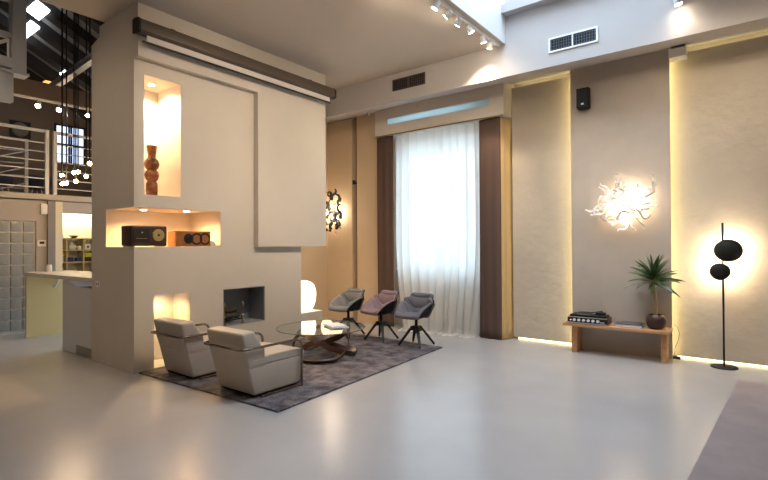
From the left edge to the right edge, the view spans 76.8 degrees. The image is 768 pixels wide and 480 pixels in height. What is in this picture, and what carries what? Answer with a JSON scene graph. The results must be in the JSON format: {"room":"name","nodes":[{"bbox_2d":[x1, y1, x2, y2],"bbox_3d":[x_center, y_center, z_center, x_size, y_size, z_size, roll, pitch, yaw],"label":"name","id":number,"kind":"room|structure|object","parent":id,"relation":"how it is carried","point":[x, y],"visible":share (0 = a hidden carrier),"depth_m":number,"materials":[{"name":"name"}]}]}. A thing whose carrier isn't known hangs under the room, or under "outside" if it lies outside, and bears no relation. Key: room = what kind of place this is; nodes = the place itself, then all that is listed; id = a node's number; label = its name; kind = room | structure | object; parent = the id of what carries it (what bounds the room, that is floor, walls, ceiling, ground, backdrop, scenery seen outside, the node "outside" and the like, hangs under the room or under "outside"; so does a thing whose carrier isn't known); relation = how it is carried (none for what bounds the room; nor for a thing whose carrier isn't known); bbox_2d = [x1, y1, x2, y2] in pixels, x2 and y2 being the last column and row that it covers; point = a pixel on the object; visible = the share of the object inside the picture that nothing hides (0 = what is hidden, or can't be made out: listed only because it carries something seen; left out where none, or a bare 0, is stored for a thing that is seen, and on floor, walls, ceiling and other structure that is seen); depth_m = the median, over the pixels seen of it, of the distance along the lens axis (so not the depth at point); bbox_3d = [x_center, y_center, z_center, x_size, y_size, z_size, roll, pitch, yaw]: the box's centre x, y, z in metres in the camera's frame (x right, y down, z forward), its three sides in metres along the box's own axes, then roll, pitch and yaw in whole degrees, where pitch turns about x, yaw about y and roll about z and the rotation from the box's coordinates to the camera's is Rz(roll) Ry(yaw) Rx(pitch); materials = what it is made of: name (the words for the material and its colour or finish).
{"room":"living room","nodes":[
{"label":"living room","id":0,"kind":"room"},
{"bbox_2d":[0,220,34,334],"bbox_3d":[-6.696,0.661,8.644,0.125,2.020,0.790,-1,-1,37],"label":"glass wall","id":1,"kind":"structure","parent":0,"point":[17,238],"depth_m":8.67,"materials":[{"name":"grey"}]},
{"bbox_2d":[0,96,91,196],"bbox_3d":[-9.011,-2.300,10.313,0.200,8.000,10.600,-1,-1,37],"label":"wall","id":2,"kind":"structure","parent":0,"point":[44,117],"depth_m":11.32,"materials":[{"name":"brown"}]},
{"bbox_2d":[9,119,30,138],"bbox_3d":[-8.289,-2.517,11.046,0.060,0.380,0.400,-1,-1,37],"label":"fan","id":3,"kind":"object","parent":2,"relation":"attached to","point":[13,132],"visible":0.88,"depth_m":11.02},
{"bbox_2d":[11,122,28,136],"bbox_3d":[-8.277,-2.517,11.037,0.030,0.330,0.330,-1,-1,37],"label":"grille","id":4,"kind":"object","parent":3,"relation":"attached to","point":[15,132],"depth_m":11.02,"materials":[{"name":"grey"}]},
{"bbox_2d":[54,123,84,165],"bbox_3d":[-7.678,-2.317,11.856,0.040,0.950,0.670,-1,-1,37],"label":"window","id":5,"kind":"structure","parent":2,"relation":"in","point":[57,127],"depth_m":11.82,"materials":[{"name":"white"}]},
{"bbox_2d":[0,198,91,271],"bbox_3d":[-6.773,0.471,8.584,0.200,2.400,10.600,-1,-1,37],"label":"wall","id":6,"kind":"structure","parent":0,"point":[10,209],"depth_m":8.93,"materials":[{"name":"grey"}]},
{"bbox_2d":[37,240,45,246],"bbox_3d":[-6.338,0.062,8.971,0.028,0.120,0.140,-1,-1,37],"label":"wall thermostat","id":7,"kind":"object","parent":6,"relation":"attached to","point":[40,243],"visible":1,"depth_m":8.96,"materials":[{"name":"white plastic"}]},
{"bbox_2d":[40,203,47,213],"bbox_3d":[-6.308,-0.580,8.990,0.066,0.205,0.110,-1,-1,37],"label":"sensor","id":8,"kind":"object","parent":6,"relation":"attached to","point":[43,206],"visible":1,"depth_m":8.97,"materials":[{"name":"white plastic"}]},
{"bbox_2d":[55,202,62,270],"bbox_3d":[-6.251,0.474,9.249,0.220,2.400,0.130,-1,-1,37],"label":"trim","id":9,"kind":"structure","parent":6,"relation":"attached to","point":[59,205],"depth_m":9.20,"materials":[{"name":"beige paint"}]},
{"bbox_2d":[0,191,91,203],"bbox_3d":[-7.772,-0.786,9.356,2.900,0.100,10.600,-1,-1,37],"label":"floor","id":10,"kind":"structure","parent":0,"point":[3,194],"depth_m":8.96,"materials":[{"name":"beige paint"}]},
{"bbox_2d":[0,172,13,191],"bbox_3d":[-7.881,-1.103,9.959,0.450,0.552,0.450,-1,-1,37],"label":"chair","id":11,"kind":"object","parent":10,"relation":"on","point":[3,179],"visible":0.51,"depth_m":9.88,"materials":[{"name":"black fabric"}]},
{"bbox_2d":[0,136,27,192],"bbox_3d":[-7.654,-1.300,9.098,0.072,1.440,1.630,-1,-1,37],"label":"stair railing","id":12,"kind":"object","parent":10,"relation":"on","point":[25,163],"visible":0.79,"depth_m":9.67,"materials":[{"name":"metal"}]},
{"bbox_2d":[0,123,48,193],"bbox_3d":[-7.078,-1.449,7.921,0.060,1.190,2.760,-1,-1,37],"label":"balcony railing","id":13,"kind":"object","parent":10,"relation":"on","point":[46,132],"visible":1,"depth_m":8.87,"materials":[{"name":"metal"}]},
{"bbox_2d":[28,175,51,193],"bbox_3d":[-7.466,-1.101,10.502,0.450,0.552,0.450,-1,-1,37],"label":"chair","id":14,"kind":"object","parent":10,"relation":"on","point":[31,181],"visible":0.56,"depth_m":10.33,"materials":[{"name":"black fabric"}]},
{"bbox_2d":[52,131,91,194],"bbox_3d":[-5.749,-1.439,9.656,0.060,1.190,1.470,-1,-1,37],"label":"balcony railing","id":15,"kind":"object","parent":10,"relation":"on","point":[54,133],"visible":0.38,"depth_m":9.09,"materials":[{"name":"metal"}]},
{"bbox_2d":[0,5,99,92],"bbox_3d":[-7.085,-4.019,7.495,6.720,2.618,8.850,-1,-1,37],"label":"roof loft","id":16,"kind":"structure","parent":0,"point":[82,24],"depth_m":9.49,"materials":[{"name":"grey"}]},
{"bbox_2d":[0,0,29,103],"bbox_3d":[-5.245,-3.237,5.583,0.210,2.960,1.900,-1,-1,37],"label":"frame","id":17,"kind":"object","parent":16,"relation":"attached to","point":[13,65],"visible":1,"depth_m":6.17,"materials":[{"name":"grey"}]},
{"bbox_2d":[0,37,84,91],"bbox_3d":[-7.568,-3.827,10.414,0.260,2.540,4.500,-1,-1,37],"label":"rafter","id":18,"kind":"object","parent":16,"relation":"attached to","point":[34,63],"visible":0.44,"depth_m":10.48,"materials":[{"name":"black"}]},
{"bbox_2d":[0,12,91,92],"bbox_3d":[-6.949,-3.835,9.940,0.260,2.540,4.500,-1,-1,37],"label":"rafter","id":19,"kind":"object","parent":16,"relation":"attached to","point":[37,47],"visible":0.44,"depth_m":9.90,"materials":[{"name":"black"}]},
{"bbox_2d":[27,20,39,37],"bbox_3d":[-6.868,-3.972,9.274,1.100,0.103,0.140,-1,-1,37],"label":"window","id":20,"kind":"structure","parent":19,"relation":"attached to","point":[32,27],"depth_m":9.04,"materials":[{"name":"white"}]},
{"bbox_2d":[0,0,91,74],"bbox_3d":[-6.330,-3.843,9.466,0.260,2.540,4.500,-1,-1,37],"label":"rafter","id":21,"kind":"object","parent":16,"relation":"attached to","point":[45,32],"visible":0.33,"depth_m":9.28,"materials":[{"name":"black"}]},
{"bbox_2d":[0,50,91,123],"bbox_3d":[-8.188,-3.819,10.888,0.260,2.540,4.500,-1,-1,37],"label":"rafter","id":22,"kind":"object","parent":16,"relation":"attached to","point":[33,76],"depth_m":11.11,"materials":[{"name":"black"}]},
{"bbox_2d":[14,78,91,108],"bbox_3d":[-5.802,-2.504,8.109,0.140,0.270,3.400,-1,-1,37],"label":"beam loft","id":23,"kind":"structure","parent":16,"relation":"attached to","point":[27,87],"depth_m":8.17,"materials":[{"name":"brown"}]},
{"bbox_2d":[14,94,91,110],"bbox_3d":[-5.714,-2.354,8.230,0.030,0.030,2.900,-1,-1,37],"label":"track","id":24,"kind":"object","parent":23,"relation":"attached to","point":[17,95],"visible":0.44,"depth_m":8.20,"materials":[{"name":"metal"}]},
{"bbox_2d":[27,0,96,52],"bbox_3d":[-5.710,-3.851,8.991,0.260,2.540,4.500,-1,-1,37],"label":"rafter","id":25,"kind":"object","parent":16,"relation":"attached to","point":[54,16],"visible":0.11,"depth_m":8.79,"materials":[{"name":"black"}]},
{"bbox_2d":[27,0,49,19],"bbox_3d":[-6.095,-4.044,8.534,0.530,0.131,0.195,-1,-1,37],"label":"window","id":26,"kind":"structure","parent":25,"relation":"attached to","point":[36,9],"depth_m":8.51,"materials":[{"name":"white"}]},
{"bbox_2d":[60,8,63,185],"bbox_3d":[-5.271,-2.554,7.943,0.058,3.329,0.060,-1,-1,37],"label":"pendant bulb","id":27,"kind":"object","parent":16,"relation":"hanging from","point":[62,182],"visible":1,"depth_m":7.93,"materials":[{"name":"white"}]},
{"bbox_2d":[60,8,63,176],"bbox_3d":[-5.336,-2.621,8.030,0.058,3.163,0.060,-1,-1,37],"label":"pendant bulb","id":28,"kind":"object","parent":16,"relation":"hanging from","point":[61,8],"visible":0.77,"depth_m":8.02,"materials":[{"name":"white"}]},
{"bbox_2d":[64,10,67,184],"bbox_3d":[-5.279,-2.543,8.060,0.058,3.259,0.060,-1,-1,37],"label":"pendant bulb","id":29,"kind":"object","parent":16,"relation":"hanging from","point":[65,182],"visible":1,"depth_m":8.05,"materials":[{"name":"white"}]},
{"bbox_2d":[43,52,91,85],"bbox_3d":[-5.084,-2.863,8.066,3.020,0.305,0.120,-1,-1,37],"label":"roof beam","id":30,"kind":"structure","parent":16,"relation":"attached to","point":[85,63],"depth_m":8.09,"materials":[{"name":"silver metal"}]},
{"bbox_2d":[72,12,75,173],"bbox_3d":[-5.152,-2.611,8.057,0.058,3.046,0.060,-1,-1,37],"label":"pendant bulb","id":31,"kind":"object","parent":16,"relation":"hanging from","point":[73,171],"visible":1,"depth_m":8.05,"materials":[{"name":"white"}]},
{"bbox_2d":[74,13,77,182],"bbox_3d":[-5.164,-2.531,8.125,0.058,3.156,0.060,-1,-1,37],"label":"pendant bulb","id":32,"kind":"object","parent":16,"relation":"hanging from","point":[75,180],"visible":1,"depth_m":8.12,"materials":[{"name":"white"}]},
{"bbox_2d":[77,13,79,173],"bbox_3d":[-5.159,-2.600,8.175,0.058,2.972,0.060,-1,-1,37],"label":"pendant bulb","id":33,"kind":"object","parent":16,"relation":"hanging from","point":[78,171],"visible":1,"depth_m":8.17,"materials":[{"name":"white"}]},
{"bbox_2d":[84,16,87,177],"bbox_3d":[-5.009,-2.543,8.157,0.058,3.008,0.060,-1,-1,37],"label":"pendant bulb","id":34,"kind":"object","parent":16,"relation":"hanging from","point":[85,175],"visible":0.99,"depth_m":8.15,"materials":[{"name":"white"}]},
{"bbox_2d":[70,11,104,34],"bbox_3d":[-5.091,-3.859,8.517,0.260,2.540,4.500,-1,-1,37],"label":"rafter","id":35,"kind":"object","parent":16,"relation":"attached to","point":[95,24],"visible":0.22,"depth_m":8.46,"materials":[{"name":"black"}]},
{"bbox_2d":[88,17,91,164],"bbox_3d":[-4.992,-2.641,8.223,0.058,2.747,0.060,-1,-1,37],"label":"pendant bulb","id":36,"kind":"object","parent":16,"relation":"hanging from","point":[89,162],"visible":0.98,"depth_m":8.21,"materials":[{"name":"white"}]},
{"bbox_2d":[63,213,91,271],"bbox_3d":[-6.572,0.490,10.697,2.050,2.400,3.000,-1,-1,37],"label":"wall","id":37,"kind":"structure","parent":0,"point":[81,226],"depth_m":11.38,"materials":[{"name":"beige paint"}]},
{"bbox_2d":[63,214,91,216],"bbox_3d":[-7.438,-0.582,11.039,0.060,0.040,1.480,-1,-1,37],"label":"light strip","id":38,"kind":"object","parent":37,"relation":"attached to","point":[63,214],"visible":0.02,"depth_m":11.32,"materials":[{"name":"white"}]},
{"bbox_2d":[92,5,300,373],"bbox_3d":[-2.542,-0.612,7.542,1.206,4.500,3.220,-1,-1,37],"label":"wall","id":39,"kind":"structure","parent":0,"point":[201,129],"depth_m":6.54,"materials":[{"name":"white paint"}]},
{"bbox_2d":[121,225,166,246],"bbox_3d":[-3.006,-0.046,6.093,0.280,0.262,0.460,-1,-1,37],"label":"radio","id":40,"kind":"object","parent":39,"relation":"in","point":[131,235],"visible":1,"depth_m":5.97,"materials":[{"name":"brown wood"}]},
{"bbox_2d":[133,229,149,242],"bbox_3d":[-2.971,-0.052,5.940,0.006,0.170,0.200,-1,-1,37],"label":"speaker grille","id":41,"kind":"object","parent":40,"relation":"attached to","point":[139,235],"depth_m":5.94,"materials":[{"name":"black"}]},
{"bbox_2d":[144,145,159,194],"bbox_3d":[-3.019,-0.893,6.303,0.187,0.660,0.187,0,-1,-20],"label":"vase","id":42,"kind":"object","parent":39,"relation":"on","point":[151,163],"visible":0.91,"depth_m":6.25,"materials":[{"name":"orange wood"}]},
{"bbox_2d":[167,231,210,246],"bbox_3d":[-2.643,-0.015,6.589,0.232,0.205,0.510,-1,-1,37],"label":"speaker","id":43,"kind":"object","parent":39,"relation":"on","point":[174,238],"visible":1,"depth_m":6.45},
{"bbox_2d":[134,2,325,246],"bbox_3d":[-2.028,-1.385,7.153,0.100,2.968,3.220,-1,-1,37],"label":"wall","id":44,"kind":"structure","parent":39,"relation":"attached to","point":[290,126],"depth_m":7.55,"materials":[{"name":"white paint"}]},
{"bbox_2d":[132,17,335,103],"bbox_3d":[-1.918,-2.512,7.090,0.174,0.316,3.379,-1,-1,37],"label":"projector screen","id":45,"kind":"object","parent":44,"relation":"attached to","point":[159,36],"visible":1,"depth_m":6.66,"materials":[{"name":"brown metal"}]},
{"bbox_2d":[223,286,263,326],"bbox_3d":[-2.210,0.973,7.282,0.386,0.526,0.725,-1,-1,37],"label":"firebox","id":46,"kind":"object","parent":39,"relation":"in","point":[253,297],"depth_m":7.50,"materials":[{"name":"black metal"}]},
{"bbox_2d":[225,312,239,318],"bbox_3d":[-2.279,1.114,7.123,0.094,0.085,0.343,-1,-1,37],"label":"log","id":47,"kind":"object","parent":46,"relation":"on","point":[232,314],"visible":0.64,"depth_m":7.13,"materials":[{"name":"brown"}]},
{"bbox_2d":[225,306,236,312],"bbox_3d":[-2.327,1.033,7.139,0.108,0.097,0.333,-1,-1,37],"label":"log","id":48,"kind":"object","parent":47,"relation":"on","point":[232,308],"visible":0.55,"depth_m":7.16,"materials":[{"name":"brown"}]},
{"bbox_2d":[40,0,503,89],"bbox_3d":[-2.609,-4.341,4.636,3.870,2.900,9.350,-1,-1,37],"label":"ceiling","id":49,"kind":"structure","parent":0,"point":[349,42],"depth_m":6.58,"materials":[{"name":"paint"}]},
{"bbox_2d":[439,0,499,46],"bbox_3d":[0.265,-2.887,5.305,0.040,0.025,4.720,-1,-1,37],"label":"track","id":50,"kind":"object","parent":49,"relation":"attached to","point":[443,3],"visible":1,"depth_m":6.42,"materials":[{"name":"metal"}]},
{"bbox_2d":[432,0,440,10],"bbox_3d":[0.627,-2.807,5.785,0.113,0.130,0.080,0,-1,15],"label":"track spotlight","id":51,"kind":"object","parent":50,"relation":"attached to","point":[437,3],"visible":1,"depth_m":5.75,"materials":[{"name":"white paint"}]},
{"bbox_2d":[443,8,452,18],"bbox_3d":[0.798,-2.809,6.008,0.120,0.124,0.080,-1,-1,37],"label":"track spotlight","id":52,"kind":"object","parent":50,"relation":"attached to","point":[449,12],"visible":1,"depth_m":5.99,"materials":[{"name":"white paint"}]},
{"bbox_2d":[455,16,462,26],"bbox_3d":[0.965,-2.806,6.223,0.080,0.128,0.121,0,-1,-34],"label":"track spotlight","id":53,"kind":"object","parent":50,"relation":"attached to","point":[459,20],"visible":1,"depth_m":6.20,"materials":[{"name":"white paint"}]},
{"bbox_2d":[465,24,473,33],"bbox_3d":[1.138,-2.803,6.443,0.112,0.130,0.079,0,-1,-5],"label":"track spotlight","id":54,"kind":"object","parent":50,"relation":"attached to","point":[469,28],"visible":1,"depth_m":6.41,"materials":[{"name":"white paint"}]},
{"bbox_2d":[301,123,327,318],"bbox_3d":[-2.494,-2.051,8.786,0.200,7.400,5.000,-1,-1,37],"label":"wall","id":55,"kind":"structure","parent":0,"point":[314,259],"depth_m":10.07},
{"bbox_2d":[327,118,357,320],"bbox_3d":[-0.987,-0.409,10.242,0.990,4.130,0.180,-1,-1,37],"label":"wall","id":56,"kind":"structure","parent":0,"point":[341,135],"depth_m":10.02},
{"bbox_2d":[326,189,343,236],"bbox_3d":[-1.093,-0.568,10.083,0.785,0.998,0.203,-1,-1,37],"label":"sconce","id":57,"kind":"object","parent":56,"relation":"attached to","point":[329,208],"visible":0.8,"depth_m":10.03,"materials":[{"name":"black metal"}]},
{"bbox_2d":[357,113,377,323],"bbox_3d":[-0.236,-0.428,9.730,0.595,4.150,0.240,-1,-1,37],"label":"strip","id":58,"kind":"object","parent":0,"point":[367,245],"visible":0.64,"depth_m":9.66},
{"bbox_2d":[0,318,767,479],"bbox_3d":[-2.994,1.672,5.684,16.300,0.100,10.600,-1,-1,37],"label":"floor","id":59,"kind":"structure","parent":0,"point":[475,408],"depth_m":4.29,"materials":[{"name":"concrete"}]},
{"bbox_2d":[47,201,55,270],"bbox_3d":[-6.311,0.474,9.137,0.260,2.400,0.120,-1,-1,37],"label":"post","id":60,"kind":"object","parent":59,"relation":"on","point":[51,216],"visible":0.43,"depth_m":9.06,"materials":[{"name":"grey paint"}]},
{"bbox_2d":[24,270,91,358],"bbox_3d":[-4.860,1.095,7.740,2.730,1.115,0.710,-1,-1,37],"label":"bar","id":61,"kind":"object","parent":59,"relation":"on","point":[56,302],"visible":0.77,"depth_m":7.89,"materials":[{"name":"beige stone"}]},
{"bbox_2d":[76,345,91,358],"bbox_3d":[-4.201,1.564,6.792,0.540,0.130,0.008,-1,-1,37],"label":"grille","id":62,"kind":"object","parent":61,"relation":"attached to","point":[82,350],"depth_m":6.78,"materials":[{"name":"grey metal"}]},
{"bbox_2d":[63,238,91,271],"bbox_3d":[-7.313,0.827,10.948,0.340,1.740,1.400,-1,-1,37],"label":"shelf unit","id":63,"kind":"object","parent":59,"relation":"on","point":[80,241],"visible":0.15,"depth_m":11.18,"materials":[{"name":"beige wood"}]},
{"bbox_2d":[139,332,441,412],"bbox_3d":[-0.945,1.610,6.540,2.445,0.017,3.510,-1,-1,37],"label":"area rug","id":64,"kind":"object","parent":59,"relation":"on","point":[373,356],"visible":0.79,"depth_m":5.87,"materials":[{"name":"carpet"}]},
{"bbox_2d":[151,317,235,379],"bbox_3d":[-2.260,1.264,5.886,0.692,0.674,0.870,-1,-1,37],"label":"armchair","id":65,"kind":"object","parent":64,"relation":"on","point":[183,349],"visible":0.66,"depth_m":5.58,"materials":[{"name":"grey leather"}]},
{"bbox_2d":[154,317,199,338],"bbox_3d":[-2.422,1.024,5.678,0.618,0.196,0.260,-1,-1,37],"label":"cushion","id":66,"kind":"object","parent":65,"relation":"on","point":[179,328],"depth_m":5.53,"materials":[{"name":"grey leather"}]},
{"bbox_2d":[191,332,209,351],"bbox_3d":[-2.214,1.242,5.946,0.618,0.090,0.721,-1,-1,37],"label":"seat cushion","id":67,"kind":"object","parent":65,"relation":"on","point":[198,346],"depth_m":5.58,"materials":[{"name":"fabric"}]},
{"bbox_2d":[203,326,303,397],"bbox_3d":[-1.386,1.253,5.217,0.692,0.674,0.870,-1,-1,37],"label":"armchair","id":68,"kind":"object","parent":64,"relation":"on","point":[244,364],"visible":1,"depth_m":4.98,"materials":[{"name":"leather"}]},
{"bbox_2d":[207,326,261,348],"bbox_3d":[-1.549,1.013,5.009,0.618,0.196,0.260,-1,-1,37],"label":"cushion","id":69,"kind":"object","parent":68,"relation":"on","point":[218,335],"depth_m":4.87,"materials":[{"name":"fabric"}]},
{"bbox_2d":[252,342,303,366],"bbox_3d":[-1.341,1.230,5.277,0.618,0.090,0.721,-1,-1,37],"label":"seat cushion","id":70,"kind":"object","parent":68,"relation":"on","point":[277,354],"depth_m":5.13,"materials":[{"name":"leather"}]},
{"bbox_2d":[276,320,364,363],"bbox_3d":[-0.870,1.400,6.704,1.220,0.399,1.220,-1,-1,37],"label":"coffee table","id":71,"kind":"object","parent":64,"relation":"on","point":[325,341],"visible":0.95,"depth_m":6.45,"materials":[{"name":"clear glass"}]},
{"bbox_2d":[324,323,348,328],"bbox_3d":[-0.655,1.192,6.692,0.260,0.014,0.340,0,-1,-21],"label":"magazine","id":72,"kind":"object","parent":71,"relation":"on","point":[342,327],"visible":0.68,"depth_m":6.56,"materials":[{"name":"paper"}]},
{"bbox_2d":[324,322,346,326],"bbox_3d":[-0.683,1.180,6.738,0.220,0.010,0.300,0,-1,-30],"label":"magazine","id":73,"kind":"object","parent":72,"relation":"on","point":[336,324],"visible":1,"depth_m":6.74,"materials":[{"name":"white paper"}]},
{"bbox_2d":[328,288,364,337],"bbox_3d":[-0.620,1.221,8.209,0.579,0.772,0.554,-1,-1,37],"label":"tub chair","id":74,"kind":"object","parent":64,"relation":"on","point":[353,299],"visible":1,"depth_m":8.19,"materials":[{"name":"black"}]},
{"bbox_2d":[360,290,398,342],"bbox_3d":[-0.060,1.214,7.811,0.532,0.772,0.558,0,-1,-41],"label":"tub chair","id":75,"kind":"object","parent":64,"relation":"on","point":[383,303],"visible":1,"depth_m":7.77,"materials":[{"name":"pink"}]},
{"bbox_2d":[395,292,434,348],"bbox_3d":[0.472,1.206,7.366,0.568,0.772,0.543,-1,-1,37],"label":"tub chair","id":76,"kind":"object","parent":64,"relation":"on","point":[417,306],"visible":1,"depth_m":7.35,"materials":[{"name":"black"}]},
{"bbox_2d":[301,309,321,337],"bbox_3d":[-1.602,1.435,8.530,0.956,0.415,0.490,-1,-1,37],"label":"plinth","id":77,"kind":"object","parent":59,"relation":"on","point":[313,314],"visible":0.29,"depth_m":8.25,"materials":[{"name":"white paint"}]},
{"bbox_2d":[301,281,315,310],"bbox_3d":[-1.420,0.968,8.444,0.470,0.515,0.470,-1,-1,37],"label":"table lamp","id":78,"kind":"object","parent":77,"relation":"on","point":[308,291],"visible":0.53,"depth_m":8.28,"materials":[{"name":"white"}]},
{"bbox_2d":[518,337,571,343],"bbox_3d":[2.570,1.599,7.689,0.900,0.015,0.030,-1,-1,37],"label":"led strip","id":79,"kind":"object","parent":59,"relation":"on","point":[518,337],"visible":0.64,"depth_m":7.68,"materials":[{"name":"white"}]},
{"bbox_2d":[562,320,672,363],"bbox_3d":[3.186,1.383,6.659,1.325,0.430,0.380,-1,-1,37],"label":"bench","id":80,"kind":"object","parent":59,"relation":"on","point":[665,333],"visible":0.82,"depth_m":6.46,"materials":[{"name":"brown wood"}]},
{"bbox_2d":[567,311,611,325],"bbox_3d":[2.887,1.077,6.820,0.530,0.172,0.290,-1,-1,37],"label":"record player","id":81,"kind":"object","parent":80,"relation":"on","point":[600,318],"visible":1,"depth_m":6.73},
{"bbox_2d":[615,321,644,328],"bbox_3d":[3.328,1.148,6.564,0.330,0.036,0.250,-1,-1,36],"label":"book","id":82,"kind":"object","parent":80,"relation":"on","point":[617,324],"visible":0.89,"depth_m":6.48,"materials":[{"name":"grey paper"}]},
{"bbox_2d":[619,321,642,324],"bbox_3d":[3.346,1.122,6.563,0.240,0.016,0.190,-1,-1,43],"label":"book","id":83,"kind":"object","parent":82,"relation":"on","point":[621,322],"visible":1,"depth_m":6.54,"materials":[{"name":"grey paper"}]},
{"bbox_2d":[624,254,684,329],"bbox_3d":[3.508,0.669,6.326,0.708,0.987,0.560,-1,-1,37],"label":"dracaena","id":84,"kind":"object","parent":80,"relation":"on","point":[656,321],"visible":1,"depth_m":6.32,"materials":[{"name":"green plant"}]},
{"bbox_2d":[680,356,767,366],"bbox_3d":[5.210,1.565,5.668,3.050,0.015,0.030,-1,-1,37],"label":"led strip","id":85,"kind":"object","parent":59,"relation":"on","point":[680,356],"visible":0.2,"depth_m":6.26,"materials":[{"name":"white"}]},
{"bbox_2d":[709,223,742,369],"bbox_3d":[4.252,0.686,6.023,0.350,1.800,0.290,-1,-1,37],"label":"floor lamp","id":86,"kind":"object","parent":59,"relation":"on","point":[727,250],"visible":1,"depth_m":5.99,"materials":[{"name":"black"}]},
{"bbox_2d":[687,380,767,479],"bbox_3d":[2.961,1.550,2.503,2.342,0.014,5.752,-1,-1,41],"label":"rug","id":87,"kind":"object","parent":59,"relation":"on","point":[736,448],"visible":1,"depth_m":3.76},
{"bbox_2d":[375,83,513,139],"bbox_3d":[1.005,-2.295,8.721,2.620,0.590,0.450,-1,-1,37],"label":"wall header","id":88,"kind":"structure","parent":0,"point":[499,96],"depth_m":8.37,"materials":[{"name":"white paint"}]},
{"bbox_2d":[395,122,479,337],"bbox_3d":[0.815,-0.184,8.560,1.829,3.603,0.534,-1,-1,37],"label":"sheer curtain","id":89,"kind":"object","parent":88,"relation":"hanging from","point":[438,185],"visible":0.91,"depth_m":8.59,"materials":[{"name":"fabric"}]},
{"bbox_2d":[387,99,488,124],"bbox_3d":[0.895,-2.241,8.544,2.080,0.110,0.015,-1,-1,37],"label":"light slot","id":90,"kind":"object","parent":88,"relation":"attached to","point":[485,102],"visible":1,"depth_m":8.47,"materials":[{"name":"blue glass"}]},
{"bbox_2d":[376,114,502,137],"bbox_3d":[0.874,-1.991,8.553,2.590,0.020,0.015,-1,-1,37],"label":"track","id":91,"kind":"object","parent":88,"relation":"attached to","point":[501,114],"visible":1,"depth_m":8.44,"materials":[{"name":"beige metal"}]},
{"bbox_2d":[377,135,393,326],"bbox_3d":[0.021,-0.170,9.254,0.390,3.609,0.046,-1,-1,37],"label":"drape","id":92,"kind":"object","parent":91,"relation":"hanging from","point":[385,213],"visible":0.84,"depth_m":9.22,"materials":[{"name":"fabric"}]},
{"bbox_2d":[479,117,513,339],"bbox_3d":[1.863,-0.193,7.949,0.570,3.609,0.234,0,-1,5],"label":"drape","id":93,"kind":"object","parent":91,"relation":"hanging from","point":[495,134],"visible":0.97,"depth_m":7.92,"materials":[{"name":"fabric"}]},
{"bbox_2d":[449,0,504,43],"bbox_3d":[0.514,-4.349,5.519,0.015,2.900,4.150,-1,-1,37],"label":"wall","id":94,"kind":"structure","parent":0,"point":[487,13],"depth_m":6.68,"materials":[{"name":"white paint"}]},
{"bbox_2d":[326,0,767,122],"bbox_3d":[2.382,-4.098,7.457,9.800,3.385,1.200,-1,-1,37],"label":"wall","id":95,"kind":"structure","parent":0,"point":[626,28],"depth_m":6.66,"materials":[{"name":"grey paint"}]},
{"bbox_2d":[392,72,424,91],"bbox_3d":[0.411,-2.670,8.191,0.660,0.195,0.018,-1,-1,37],"label":"air vent","id":96,"kind":"object","parent":95,"relation":"in","point":[416,79],"visible":1,"depth_m":8.18,"materials":[{"name":"brown metal"}]},
{"bbox_2d":[501,0,558,16],"bbox_3d":[2.592,-3.361,6.440,2.135,0.120,0.148,-1,-1,37],"label":"trim","id":97,"kind":"structure","parent":95,"relation":"attached to","point":[517,6],"depth_m":6.89,"materials":[{"name":"grey paint"}]},
{"bbox_2d":[548,26,597,53],"bbox_3d":[2.549,-2.702,6.554,0.645,0.205,0.018,-1,-1,37],"label":"air vent","id":98,"kind":"object","parent":95,"relation":"in","point":[589,35],"visible":1,"depth_m":6.54,"materials":[{"name":"metal"}]},
{"bbox_2d":[668,44,687,61],"bbox_3d":[3.863,-2.461,6.370,0.200,0.165,0.190,-1,-1,37],"label":"emergency light","id":99,"kind":"object","parent":95,"relation":"attached to","point":[676,53],"visible":1,"depth_m":6.32,"materials":[{"name":"white plastic"}]},
{"bbox_2d":[355,31,767,355],"bbox_3d":[2.705,-0.538,7.819,9.800,4.300,0.200,-1,-1,37],"label":"wall","id":100,"kind":"structure","parent":0,"point":[396,283],"depth_m":9.48,"materials":[{"name":"white paint"}]},
{"bbox_2d":[570,49,672,359],"bbox_3d":[3.324,-0.476,6.872,1.288,4.150,0.030,-1,-1,37],"label":"wall","id":101,"kind":"structure","parent":0,"point":[625,131],"depth_m":6.83,"materials":[{"name":"paint"}]},
{"bbox_2d":[576,87,590,109],"bbox_3d":[2.914,-2.059,7.074,0.170,0.285,0.162,-1,-1,37],"label":"wall speaker","id":102,"kind":"object","parent":101,"relation":"attached to","point":[582,94],"visible":1,"depth_m":7.01,"materials":[{"name":"black"}]},
{"bbox_2d":[577,88,587,107],"bbox_3d":[2.870,-2.059,7.016,0.156,0.261,0.008,-1,-1,37],"label":"grille","id":103,"kind":"object","parent":102,"relation":"attached to","point":[582,93],"depth_m":7.01,"materials":[{"name":"black"}]},
{"bbox_2d":[585,173,656,231],"bbox_3d":[3.284,-0.516,6.754,0.924,0.815,0.207,-1,-1,37],"label":"sconce","id":104,"kind":"object","parent":101,"relation":"attached to","point":[619,194],"visible":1,"depth_m":6.71,"materials":[{"name":"white ceramic"}]},
{"bbox_2d":[645,314,665,329],"bbox_3d":[3.565,1.070,6.358,0.240,0.185,0.240,-1,-1,37],"label":"pot","id":105,"kind":"object","parent":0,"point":[653,321],"depth_m":6.27,"materials":[{"name":"brown ceramic"}]},
{"bbox_3d":[3.535,-2.162,0.706,0.200,7.400,10.600,-1,-1,37],"label":"wall","id":106,"kind":"structure","parent":0,"visible":0},
{"bbox_2d":[512,35,767,365],"bbox_3d":[4.287,-0.485,6.311,5.455,4.077,0.030,-1,-1,37],"label":"wall","id":107,"kind":"structure","parent":106,"relation":"attached to","point":[719,94],"depth_m":6.42,"materials":[{"name":"paint"}]},
{"bbox_2d":[720,329,737,339],"bbox_3d":[4.404,1.209,6.191,0.192,0.125,0.004,-1,-1,37],"label":"socket","id":108,"kind":"object","parent":107,"relation":"attached to","point":[729,334],"visible":1,"depth_m":6.18,"materials":[{"name":"plastic"}]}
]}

